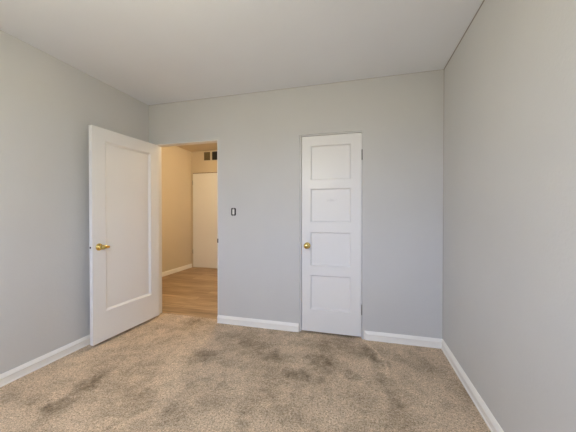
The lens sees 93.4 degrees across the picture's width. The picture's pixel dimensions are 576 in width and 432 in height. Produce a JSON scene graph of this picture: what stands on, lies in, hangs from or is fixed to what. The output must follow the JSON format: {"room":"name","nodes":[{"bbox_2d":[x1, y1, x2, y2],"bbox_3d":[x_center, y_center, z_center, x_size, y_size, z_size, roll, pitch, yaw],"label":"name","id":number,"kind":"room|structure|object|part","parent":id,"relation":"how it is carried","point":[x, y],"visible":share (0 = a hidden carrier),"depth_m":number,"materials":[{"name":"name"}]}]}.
{"room":"empty bedroom","nodes":[
{"label":"empty bedroom","id":0,"kind":"room"},
{"bbox_2d":[0,30,148,373],"bbox_3d":[-2.110,-0.120,1.515,0.100,2.620,3.440,0,1,15],"label":"wall","id":1,"kind":"structure","parent":0,"point":[48,106],"depth_m":2.12,"materials":[{"name":"grey paint"}]},
{"bbox_2d":[0,335,89,386],"bbox_3d":[-2.035,1.128,1.579,0.016,0.083,3.300,0,1,15],"label":"baseboard","id":2,"kind":"structure","parent":1,"relation":"attached to","point":[7,377],"depth_m":2.09,"materials":[{"name":"white paint"}]},
{"bbox_2d":[161,146,191,271],"bbox_3d":[-2.478,-0.175,4.830,0.100,2.670,2.600,0,1,15],"label":"wall","id":3,"kind":"structure","parent":0,"point":[176,161],"depth_m":5.48,"materials":[{"name":"paint"}]},
{"bbox_2d":[162,264,191,276],"bbox_3d":[-2.435,1.099,4.779,0.016,0.083,2.500,0,1,15],"label":"baseboard","id":4,"kind":"structure","parent":3,"relation":"attached to","point":[178,269],"depth_m":5.46,"materials":[{"name":"white paint"}]},
{"bbox_2d":[177,143,216,151],"bbox_3d":[-1.046,-1.439,4.386,2.890,0.080,2.500,0,1,15],"label":"ceiling","id":5,"kind":"structure","parent":0,"point":[210,146],"depth_m":5.58,"materials":[{"name":"paint"}]},
{"bbox_2d":[192,150,217,268],"bbox_3d":[-0.712,-0.182,5.654,2.890,2.670,0.100,0,1,15],"label":"wall","id":6,"kind":"structure","parent":0,"point":[198,165],"depth_m":5.91,"materials":[{"name":"paint"}]},
{"bbox_2d":[191,171,217,267],"bbox_3d":[-1.673,0.089,5.849,0.922,2.083,0.022,0,1,15],"label":"door","id":7,"kind":"structure","parent":6,"relation":"in","point":[203,184],"depth_m":5.88,"materials":[{"name":"white paint"}]},
{"bbox_2d":[203,151,216,160],"bbox_3d":[-1.655,-1.293,5.838,0.367,0.198,0.010,0,1,15],"label":"air vent","id":8,"kind":"object","parent":6,"relation":"in","point":[210,155],"visible":0.77,"depth_m":5.84,"materials":[{"name":"black metal"}]},
{"bbox_2d":[0,0,482,104],"bbox_3d":[-0.554,-1.317,1.163,3.082,0.100,3.300,0,1,15],"label":"ceiling","id":9,"kind":"structure","parent":0,"point":[153,52],"depth_m":1.97,"materials":[{"name":"paint"}]},
{"bbox_2d":[0,267,490,431],"bbox_3d":[-0.805,1.175,2.592,4.290,0.032,5.890,0,1,15],"label":"floor","id":10,"kind":"structure","parent":0,"point":[166,372],"depth_m":1.89,"materials":[{"name":"beige carpet"}]},
{"bbox_2d":[149,70,443,338],"bbox_3d":[-0.702,-0.138,2.967,4.490,2.710,0.090,0,1,15],"label":"wall","id":11,"kind":"structure","parent":0,"point":[400,118],"depth_m":2.62,"materials":[{"name":"grey paint"}]},
{"bbox_2d":[89,125,158,345],"bbox_3d":[-1.577,0.169,2.720,0.099,1.931,0.772,0,1,18],"label":"door","id":12,"kind":"structure","parent":11,"relation":"in","point":[123,169],"depth_m":2.65,"materials":[{"name":"white paint"}]},
{"bbox_3d":[-1.658,0.277,2.413,0.063,0.065,0.065,0,1,18],"label":"lever handle","id":13,"kind":"part","parent":12,"relation":"part of","materials":[{"name":"gold metal"}]},
{"bbox_3d":[-1.602,0.092,2.735,0.029,1.550,0.522,0,1,18],"label":"panel","id":14,"kind":"part","parent":12,"relation":"part of","materials":[{"name":"white paint"}]},
{"bbox_2d":[158,140,217,313],"bbox_3d":[-1.131,0.166,3.082,0.804,1.980,0.095,0,1,15],"label":"door frame","id":15,"kind":"structure","parent":11,"relation":"attached to","point":[209,141],"depth_m":3.19,"materials":[{"name":"white paint"}]},
{"bbox_2d":[231,208,235,215],"bbox_3d":[-0.581,-0.045,2.881,0.054,0.082,0.016,0,1,15],"label":"light switch","id":16,"kind":"object","parent":11,"relation":"attached to","point":[233,210],"visible":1,"depth_m":2.88,"materials":[{"name":"silver plastic"}]},
{"bbox_2d":[217,315,298,331],"bbox_3d":[-0.330,1.117,2.825,0.901,0.083,0.016,0,1,15],"label":"baseboard","id":17,"kind":"structure","parent":11,"relation":"attached to","point":[249,322],"depth_m":2.81,"materials":[{"name":"white paint"}]},
{"bbox_2d":[149,69,443,105],"bbox_3d":[-0.132,-1.280,2.757,3.078,0.002,0.002,0,1,15],"label":"trim","id":18,"kind":"structure","parent":11,"relation":"attached to","point":[442,69],"depth_m":2.67,"materials":[{"name":"grey paint"}]},
{"bbox_2d":[300,131,361,337],"bbox_3d":[0.417,0.178,2.671,0.601,1.963,0.093,0,1,15],"label":"door frame","id":19,"kind":"structure","parent":11,"relation":"attached to","point":[301,136],"depth_m":2.72,"materials":[{"name":"white paint"}]},
{"bbox_2d":[302,133,362,336],"bbox_3d":[0.414,0.179,2.612,0.584,1.925,0.098,0,1,15],"label":"door","id":20,"kind":"structure","parent":11,"relation":"in","point":[331,164],"depth_m":2.64,"materials":[{"name":"white paint"}]},
{"bbox_3d":[0.183,0.293,2.657,0.064,0.064,0.064,0,1,15],"label":"knob","id":21,"kind":"part","parent":20,"relation":"part of","materials":[{"name":"gold metal"}]},
{"bbox_3d":[0.413,-0.522,2.637,0.385,0.334,0.027,0,1,15],"label":"panel","id":22,"kind":"part","parent":20,"relation":"part of","materials":[{"name":"white paint"}]},
{"bbox_3d":[0.413,-0.103,2.640,0.385,0.327,0.027,0,1,15],"label":"panel","id":23,"kind":"part","parent":20,"relation":"part of","materials":[{"name":"white paint"}]},
{"bbox_3d":[0.413,0.325,2.644,0.385,0.331,0.027,0,1,15],"label":"panel","id":24,"kind":"part","parent":20,"relation":"part of","materials":[{"name":"white paint"}]},
{"bbox_3d":[0.413,0.754,2.648,0.385,0.339,0.027,0,1,15],"label":"panel","id":25,"kind":"part","parent":20,"relation":"part of","materials":[{"name":"white paint"}]},
{"bbox_2d":[364,331,441,348],"bbox_3d":[1.035,1.120,2.462,0.666,0.083,0.016,0,1,15],"label":"baseboard","id":26,"kind":"structure","parent":11,"relation":"attached to","point":[368,335],"depth_m":2.46,"materials":[{"name":"white paint"}]},
{"bbox_2d":[443,0,575,431],"bbox_3d":[0.966,-0.112,0.697,0.100,2.620,3.440,0,1,15],"label":"wall","id":27,"kind":"structure","parent":0,"point":[509,206],"depth_m":1.27,"materials":[{"name":"grey paint"}]},
{"bbox_2d":[442,137,443,338],"bbox_3d":[1.358,-0.097,2.372,0.002,2.352,0.002,0,1,15],"label":"trim","id":28,"kind":"structure","parent":27,"relation":"attached to","point":[443,137],"depth_m":2.37,"materials":[{"name":"grey paint"}]},
{"bbox_2d":[444,0,484,68],"bbox_3d":[0.933,-1.260,0.768,0.005,0.005,3.300,0,1,15],"label":"trim","id":29,"kind":"structure","parent":27,"relation":"attached to","point":[483,0],"depth_m":1.86,"materials":[{"name":"grey paint"}]},
{"bbox_2d":[441,339,503,431],"bbox_3d":[0.928,1.135,0.791,0.016,0.083,3.300,0,1,15],"label":"baseboard","id":30,"kind":"structure","parent":27,"relation":"attached to","point":[493,425],"depth_m":1.72,"materials":[{"name":"white paint"}]}
]}

